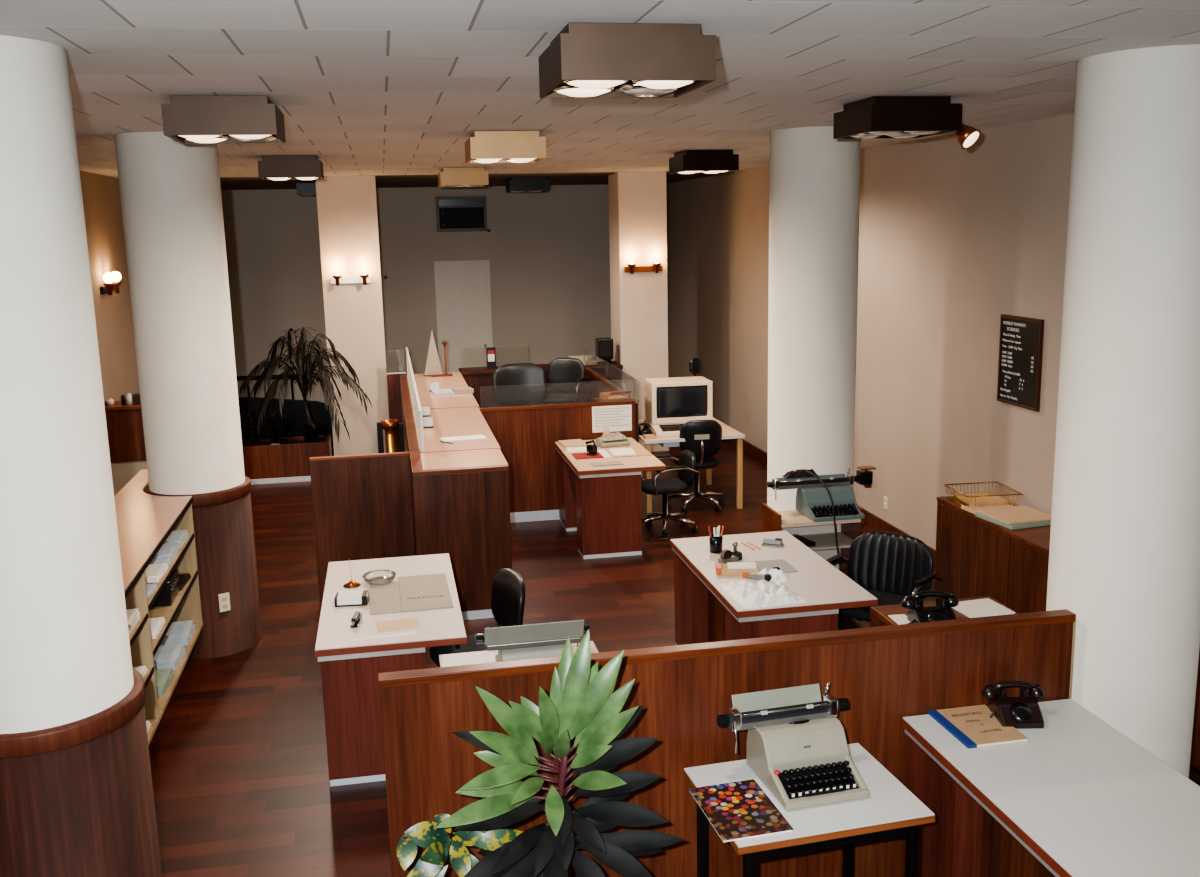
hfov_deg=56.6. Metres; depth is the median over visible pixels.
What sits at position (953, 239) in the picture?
wall
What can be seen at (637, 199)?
square pillar
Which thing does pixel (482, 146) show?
ceiling lamp
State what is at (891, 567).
office chair
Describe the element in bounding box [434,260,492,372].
door
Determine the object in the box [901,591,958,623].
telephone
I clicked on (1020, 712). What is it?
telephone
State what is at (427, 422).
block
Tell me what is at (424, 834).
croton
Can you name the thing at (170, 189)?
round column
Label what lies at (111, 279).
wall sconce
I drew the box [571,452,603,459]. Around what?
folder
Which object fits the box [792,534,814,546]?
folder
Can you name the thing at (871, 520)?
baseboard
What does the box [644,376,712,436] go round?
terminal
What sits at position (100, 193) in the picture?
wall
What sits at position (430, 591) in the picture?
folder
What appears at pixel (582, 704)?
plant
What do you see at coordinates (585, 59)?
ceiling lamp
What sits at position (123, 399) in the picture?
jar
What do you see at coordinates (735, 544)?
stamp
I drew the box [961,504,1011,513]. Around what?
folder
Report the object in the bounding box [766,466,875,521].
typewriter
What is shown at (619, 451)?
paper sheet
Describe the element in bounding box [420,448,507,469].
countertop
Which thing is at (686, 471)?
office chair
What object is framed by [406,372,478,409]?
countertop
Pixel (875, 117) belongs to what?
ceiling lamp
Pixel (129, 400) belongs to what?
jar
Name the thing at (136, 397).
box
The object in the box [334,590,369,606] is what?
card holder
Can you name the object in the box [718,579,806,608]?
paper bag
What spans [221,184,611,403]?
wall
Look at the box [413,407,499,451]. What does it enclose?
countertop
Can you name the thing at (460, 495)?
counter
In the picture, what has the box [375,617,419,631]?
paper sheet
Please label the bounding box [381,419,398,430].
bowl
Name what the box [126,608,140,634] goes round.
paper stack
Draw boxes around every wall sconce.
[100,271,121,294]
[330,273,371,285]
[624,262,661,273]
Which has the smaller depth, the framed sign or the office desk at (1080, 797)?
the office desk at (1080, 797)
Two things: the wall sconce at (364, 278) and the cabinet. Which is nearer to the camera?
the cabinet
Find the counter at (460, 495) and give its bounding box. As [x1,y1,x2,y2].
[400,347,511,619]
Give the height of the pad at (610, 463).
0.012 m
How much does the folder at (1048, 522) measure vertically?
0.028 m
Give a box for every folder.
[369,573,452,614]
[431,387,473,394]
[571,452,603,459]
[604,446,651,457]
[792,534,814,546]
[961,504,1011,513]
[975,512,1050,529]
[976,505,1050,523]
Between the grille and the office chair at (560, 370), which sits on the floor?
the office chair at (560, 370)
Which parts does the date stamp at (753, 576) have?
frame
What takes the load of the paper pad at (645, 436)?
on the table at (728, 432)
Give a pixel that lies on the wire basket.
(958, 501)
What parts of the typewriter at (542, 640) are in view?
platen knob, platen knob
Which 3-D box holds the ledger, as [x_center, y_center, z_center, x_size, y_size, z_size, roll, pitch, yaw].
[1.543,1.176,4.568,0.262,0.013,0.332,-3,11,-11]
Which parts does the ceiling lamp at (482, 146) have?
bulb, bulb, bulb, bulb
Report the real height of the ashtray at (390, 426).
0.930 m
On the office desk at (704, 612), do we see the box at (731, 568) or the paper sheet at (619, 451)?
the box at (731, 568)
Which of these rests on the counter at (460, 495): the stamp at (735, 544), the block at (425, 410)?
the block at (425, 410)
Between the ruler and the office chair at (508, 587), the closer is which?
the ruler
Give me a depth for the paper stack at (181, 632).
7.03 m
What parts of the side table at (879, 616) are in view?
leg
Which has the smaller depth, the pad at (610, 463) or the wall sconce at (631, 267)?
the pad at (610, 463)
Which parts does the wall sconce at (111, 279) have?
globe, globe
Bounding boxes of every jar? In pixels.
[106,398,113,405]
[121,395,125,404]
[126,393,132,404]
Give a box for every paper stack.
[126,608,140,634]
[132,666,147,677]
[145,563,168,582]
[146,584,157,598]
[146,721,150,732]
[149,617,164,638]
[150,542,177,564]
[153,644,185,669]
[155,668,173,697]
[160,620,194,645]
[164,530,188,548]
[558,439,587,447]
[566,447,586,452]
[956,492,1007,505]
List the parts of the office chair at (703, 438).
leg, leg, seat, backrest, leg, leg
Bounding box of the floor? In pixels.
[149,439,1199,876]
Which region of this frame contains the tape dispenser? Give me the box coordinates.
[718,549,741,563]
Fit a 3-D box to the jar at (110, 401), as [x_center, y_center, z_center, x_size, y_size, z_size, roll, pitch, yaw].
[-4.731,-0.354,10.774,0.070,0.065,0.069,-3,11,-11]
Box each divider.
[309,452,414,601]
[378,609,1075,876]
[386,350,405,451]
[459,344,622,407]
[479,380,634,522]
[584,349,638,442]
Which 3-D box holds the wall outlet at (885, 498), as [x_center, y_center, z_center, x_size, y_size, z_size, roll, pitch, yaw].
[2.567,0.579,10.019,0.011,0.110,0.070,-3,11,-11]
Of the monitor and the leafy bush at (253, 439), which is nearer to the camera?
the leafy bush at (253, 439)
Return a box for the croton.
[396,814,522,876]
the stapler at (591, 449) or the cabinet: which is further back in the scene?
the cabinet
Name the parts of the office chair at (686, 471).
leg, leg, armrest, seat, leg, armrest, leg, leg, backrest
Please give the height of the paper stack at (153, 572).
0.030 m
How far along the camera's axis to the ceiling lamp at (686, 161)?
9.71 m
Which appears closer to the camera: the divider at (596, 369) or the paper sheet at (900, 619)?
the paper sheet at (900, 619)
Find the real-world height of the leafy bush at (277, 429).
0.374 m
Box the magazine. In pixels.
[689,779,793,841]
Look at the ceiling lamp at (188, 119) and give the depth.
5.15 m
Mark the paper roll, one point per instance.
(777, 574)
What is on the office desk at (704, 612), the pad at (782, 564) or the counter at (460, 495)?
the pad at (782, 564)
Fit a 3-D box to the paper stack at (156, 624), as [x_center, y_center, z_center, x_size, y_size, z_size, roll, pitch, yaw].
[-2.587,1.065,6.220,0.280,0.030,0.274,-3,11,-11]
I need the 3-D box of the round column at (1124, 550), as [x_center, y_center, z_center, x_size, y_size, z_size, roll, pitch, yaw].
[2.322,0.126,4.867,0.630,3.429,0.630,-3,11,-11]
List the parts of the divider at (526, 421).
rail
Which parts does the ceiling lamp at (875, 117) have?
bulb, bulb, bulb, bulb, spot bulb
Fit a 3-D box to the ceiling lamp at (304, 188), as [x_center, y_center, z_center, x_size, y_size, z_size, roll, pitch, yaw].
[-3.458,-3.085,13.716,0.500,0.188,0.500,-3,11,-11]
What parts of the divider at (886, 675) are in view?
rail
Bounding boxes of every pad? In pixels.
[591,461,623,466]
[643,434,655,439]
[753,559,797,572]
[952,598,1014,617]
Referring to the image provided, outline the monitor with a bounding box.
[595,337,612,363]
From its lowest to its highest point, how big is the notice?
0.255 m
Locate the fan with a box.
[689,358,700,375]
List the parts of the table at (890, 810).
leg, leg, leg, leg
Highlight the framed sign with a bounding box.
[486,347,495,368]
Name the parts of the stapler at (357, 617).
arm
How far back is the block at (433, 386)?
11.71 m
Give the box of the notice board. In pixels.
[997,314,1043,410]
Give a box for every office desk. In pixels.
[314,553,466,785]
[554,437,665,558]
[670,531,877,644]
[902,699,1199,876]
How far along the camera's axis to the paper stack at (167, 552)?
6.64 m
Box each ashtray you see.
[362,570,395,584]
[377,419,404,452]
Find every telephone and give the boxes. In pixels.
[639,423,652,435]
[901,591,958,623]
[981,680,1044,728]
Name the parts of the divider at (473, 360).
panel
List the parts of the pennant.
post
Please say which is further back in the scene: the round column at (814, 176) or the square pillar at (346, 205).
the square pillar at (346, 205)
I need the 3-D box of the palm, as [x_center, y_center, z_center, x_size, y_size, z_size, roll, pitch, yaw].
[-3.369,-0.598,12.741,1.466,1.354,0.629,-4,11,-15]
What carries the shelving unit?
on the floor
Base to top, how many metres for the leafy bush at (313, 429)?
0.260 m
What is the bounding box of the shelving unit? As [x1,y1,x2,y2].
[114,469,202,744]
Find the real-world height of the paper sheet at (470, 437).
0.004 m
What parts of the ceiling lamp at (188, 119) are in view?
bulb, bulb, bulb, bulb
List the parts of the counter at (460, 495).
screen post, customer panel, screen post, screen post, screen rail, screen post, screen post, rail, panel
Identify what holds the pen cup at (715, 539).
on the office desk at (704, 612)
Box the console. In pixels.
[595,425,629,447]
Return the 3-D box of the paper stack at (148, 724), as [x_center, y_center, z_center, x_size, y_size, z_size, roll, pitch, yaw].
[-2.465,1.527,5.708,0.280,0.030,0.274,-3,11,-8]
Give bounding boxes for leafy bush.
[240,410,266,445]
[260,413,298,443]
[297,422,330,441]
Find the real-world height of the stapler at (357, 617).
0.050 m
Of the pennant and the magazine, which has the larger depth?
the pennant
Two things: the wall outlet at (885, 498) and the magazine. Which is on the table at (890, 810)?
the magazine
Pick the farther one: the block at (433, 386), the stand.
the block at (433, 386)
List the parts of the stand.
panel, panel, panel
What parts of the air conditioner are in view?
vent panel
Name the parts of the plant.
stem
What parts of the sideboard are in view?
door, door, door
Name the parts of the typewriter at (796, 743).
platen knob, return lever, platen knob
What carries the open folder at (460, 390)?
on the counter at (460, 495)
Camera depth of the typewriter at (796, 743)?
4.24 m
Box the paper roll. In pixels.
[757,568,787,581]
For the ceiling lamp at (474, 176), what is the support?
hanging from the ceiling
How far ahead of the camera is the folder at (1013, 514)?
7.47 m
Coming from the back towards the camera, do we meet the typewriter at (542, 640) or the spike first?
the spike
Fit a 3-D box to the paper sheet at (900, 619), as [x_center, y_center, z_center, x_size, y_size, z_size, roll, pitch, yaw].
[1.583,0.958,5.732,0.090,0.004,0.300,-3,11,-8]
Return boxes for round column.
[0,35,161,876]
[114,132,261,659]
[767,126,860,510]
[1046,44,1199,778]
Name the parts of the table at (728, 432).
leg, keyboard drawer, leg, leg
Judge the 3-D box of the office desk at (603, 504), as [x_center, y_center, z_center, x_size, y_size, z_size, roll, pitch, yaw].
[0.071,0.513,10.169,0.760,0.780,1.340,-3,11,-11]
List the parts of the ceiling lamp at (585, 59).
bulb, bulb, bulb, bulb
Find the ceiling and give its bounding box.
[0,0,1199,189]
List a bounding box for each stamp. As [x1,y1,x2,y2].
[732,542,738,551]
[743,571,771,581]
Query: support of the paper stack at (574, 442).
on the office desk at (603, 504)
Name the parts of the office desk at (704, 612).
modesty panel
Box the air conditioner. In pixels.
[436,196,489,231]
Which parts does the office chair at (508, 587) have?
seat, backrest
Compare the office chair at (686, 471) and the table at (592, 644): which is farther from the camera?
the office chair at (686, 471)
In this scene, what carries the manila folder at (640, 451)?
on the office desk at (603, 504)
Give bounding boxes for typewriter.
[475,620,589,661]
[717,682,869,809]
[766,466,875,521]
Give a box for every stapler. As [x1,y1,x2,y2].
[350,611,362,627]
[585,440,597,455]
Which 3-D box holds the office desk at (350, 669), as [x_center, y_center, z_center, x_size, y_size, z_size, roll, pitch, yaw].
[-1.192,1.265,6.451,0.760,0.750,1.530,-3,11,-11]
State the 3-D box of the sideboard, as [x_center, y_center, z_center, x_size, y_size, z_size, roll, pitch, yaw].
[2.953,1.074,6.841,0.422,0.800,2.960,-3,11,-11]
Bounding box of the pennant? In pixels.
[425,332,452,376]
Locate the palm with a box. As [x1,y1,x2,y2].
[239,327,371,442]
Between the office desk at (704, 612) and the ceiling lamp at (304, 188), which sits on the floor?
the office desk at (704, 612)
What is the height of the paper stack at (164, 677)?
0.060 m
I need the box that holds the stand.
[762,503,863,620]
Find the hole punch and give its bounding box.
[761,538,783,546]
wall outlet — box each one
[218,592,230,611]
[884,496,887,509]
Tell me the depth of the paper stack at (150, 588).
6.10 m
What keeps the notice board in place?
attached to the wall at (953, 239)
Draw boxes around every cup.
[708,526,723,553]
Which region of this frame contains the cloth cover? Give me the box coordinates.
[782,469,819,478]
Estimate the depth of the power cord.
7.65 m
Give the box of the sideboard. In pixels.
[934,496,1199,775]
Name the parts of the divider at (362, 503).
rail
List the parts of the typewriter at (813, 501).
platen knob, carriage motor, lever plate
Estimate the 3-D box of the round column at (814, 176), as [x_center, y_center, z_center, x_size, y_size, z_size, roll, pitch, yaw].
[1.554,-0.490,8.186,0.634,3.429,0.634,-3,11,-11]
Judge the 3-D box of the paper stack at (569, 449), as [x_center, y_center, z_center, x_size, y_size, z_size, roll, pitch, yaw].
[-0.204,0.103,10.236,0.200,0.012,0.200,-2,11,-6]
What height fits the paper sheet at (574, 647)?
0.004 m
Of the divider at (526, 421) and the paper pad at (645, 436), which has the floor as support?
the divider at (526, 421)
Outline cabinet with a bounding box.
[105,401,146,495]
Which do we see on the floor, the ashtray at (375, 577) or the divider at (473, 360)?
the divider at (473, 360)
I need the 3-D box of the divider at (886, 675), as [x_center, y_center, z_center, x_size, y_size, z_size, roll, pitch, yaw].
[0.604,1.380,4.629,2.932,1.130,0.070,-3,11,-11]
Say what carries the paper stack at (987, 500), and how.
in the wire basket
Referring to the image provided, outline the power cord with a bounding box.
[803,469,855,627]
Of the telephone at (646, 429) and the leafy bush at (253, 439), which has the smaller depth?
the telephone at (646, 429)
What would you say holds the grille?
attached to the air conditioner
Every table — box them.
[439,641,598,666]
[639,417,744,514]
[683,743,934,876]
[870,596,1017,626]
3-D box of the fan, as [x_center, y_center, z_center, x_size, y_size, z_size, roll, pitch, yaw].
[1.010,-0.528,11.838,0.140,0.660,0.136,-3,11,-11]
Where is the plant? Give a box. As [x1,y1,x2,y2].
[435,629,684,876]
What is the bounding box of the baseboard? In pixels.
[725,439,935,565]
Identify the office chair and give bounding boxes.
[430,568,525,666]
[492,363,546,385]
[547,358,588,383]
[641,450,698,537]
[668,420,725,513]
[826,531,942,621]
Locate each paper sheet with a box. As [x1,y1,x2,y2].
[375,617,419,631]
[440,435,485,440]
[443,651,495,666]
[572,645,594,654]
[597,450,611,457]
[609,448,636,455]
[888,614,909,624]
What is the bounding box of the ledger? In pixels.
[928,704,1028,748]
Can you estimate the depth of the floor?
6.98 m
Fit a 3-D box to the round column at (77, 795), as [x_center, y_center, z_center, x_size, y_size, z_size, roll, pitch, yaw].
[-2.076,0.383,4.025,0.692,3.429,0.692,-3,11,-11]
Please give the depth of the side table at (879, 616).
5.98 m
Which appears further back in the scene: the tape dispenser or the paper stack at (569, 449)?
the paper stack at (569, 449)
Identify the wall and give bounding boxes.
[80,170,139,400]
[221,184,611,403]
[666,114,1073,549]
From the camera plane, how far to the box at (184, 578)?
7.07 m
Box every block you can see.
[421,407,430,416]
[423,417,433,427]
[430,383,438,391]
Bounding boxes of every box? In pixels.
[132,393,140,403]
[178,573,190,590]
[242,435,331,484]
[716,562,758,575]
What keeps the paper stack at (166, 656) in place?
on the shelving unit
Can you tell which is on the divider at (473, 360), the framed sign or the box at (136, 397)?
the framed sign
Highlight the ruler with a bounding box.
[352,632,416,640]
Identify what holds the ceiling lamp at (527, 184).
hanging from the ceiling
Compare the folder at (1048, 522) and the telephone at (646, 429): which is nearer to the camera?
the folder at (1048, 522)
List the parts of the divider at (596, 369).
rail, screen post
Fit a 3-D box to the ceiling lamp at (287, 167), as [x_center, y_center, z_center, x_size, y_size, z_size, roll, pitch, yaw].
[-2.619,-2.294,9.470,0.500,0.188,0.500,-3,11,-11]
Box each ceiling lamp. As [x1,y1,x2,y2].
[161,96,285,142]
[257,155,323,180]
[296,180,315,195]
[438,167,488,186]
[465,131,545,162]
[505,177,549,192]
[538,22,715,97]
[669,150,738,173]
[833,96,979,148]
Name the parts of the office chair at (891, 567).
armrest, seat, backrest, armrest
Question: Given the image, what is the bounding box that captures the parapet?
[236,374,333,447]
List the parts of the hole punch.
lever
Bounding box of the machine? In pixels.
[152,569,179,606]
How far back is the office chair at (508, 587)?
6.29 m
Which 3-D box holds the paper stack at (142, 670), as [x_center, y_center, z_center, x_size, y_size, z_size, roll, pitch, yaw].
[-2.479,1.235,5.692,0.280,0.030,0.274,-3,11,-8]
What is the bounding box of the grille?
[439,207,483,228]
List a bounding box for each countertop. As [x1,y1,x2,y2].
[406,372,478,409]
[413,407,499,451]
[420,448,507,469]
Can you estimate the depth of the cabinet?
10.74 m
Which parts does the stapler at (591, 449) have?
lever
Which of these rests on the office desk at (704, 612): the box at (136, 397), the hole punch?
the hole punch
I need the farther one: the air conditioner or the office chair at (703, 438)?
the air conditioner
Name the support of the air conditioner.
attached to the wall at (548, 252)
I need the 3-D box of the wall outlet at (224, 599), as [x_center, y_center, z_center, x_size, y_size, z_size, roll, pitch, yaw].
[-2.518,1.099,7.476,0.072,0.124,0.017,-9,13,-36]
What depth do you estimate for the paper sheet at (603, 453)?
10.05 m
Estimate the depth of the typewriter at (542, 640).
5.14 m
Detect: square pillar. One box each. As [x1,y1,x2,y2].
[315,175,388,455]
[608,171,668,451]
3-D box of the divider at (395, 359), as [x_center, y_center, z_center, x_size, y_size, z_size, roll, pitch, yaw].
[-2.405,-0.351,13.303,0.226,1.410,0.060,-3,11,-11]
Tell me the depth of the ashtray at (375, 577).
6.66 m
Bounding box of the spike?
[343,560,360,587]
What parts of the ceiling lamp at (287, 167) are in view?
bulb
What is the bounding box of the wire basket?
[944,481,1022,506]
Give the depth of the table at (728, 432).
11.00 m
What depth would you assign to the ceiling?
4.53 m
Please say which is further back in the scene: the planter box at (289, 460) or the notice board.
the planter box at (289, 460)
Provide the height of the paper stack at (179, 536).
0.050 m
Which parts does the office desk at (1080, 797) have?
modesty panel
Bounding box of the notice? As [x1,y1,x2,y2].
[592,405,631,432]
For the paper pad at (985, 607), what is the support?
on the side table at (879, 616)
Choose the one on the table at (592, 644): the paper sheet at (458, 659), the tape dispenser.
the paper sheet at (458, 659)

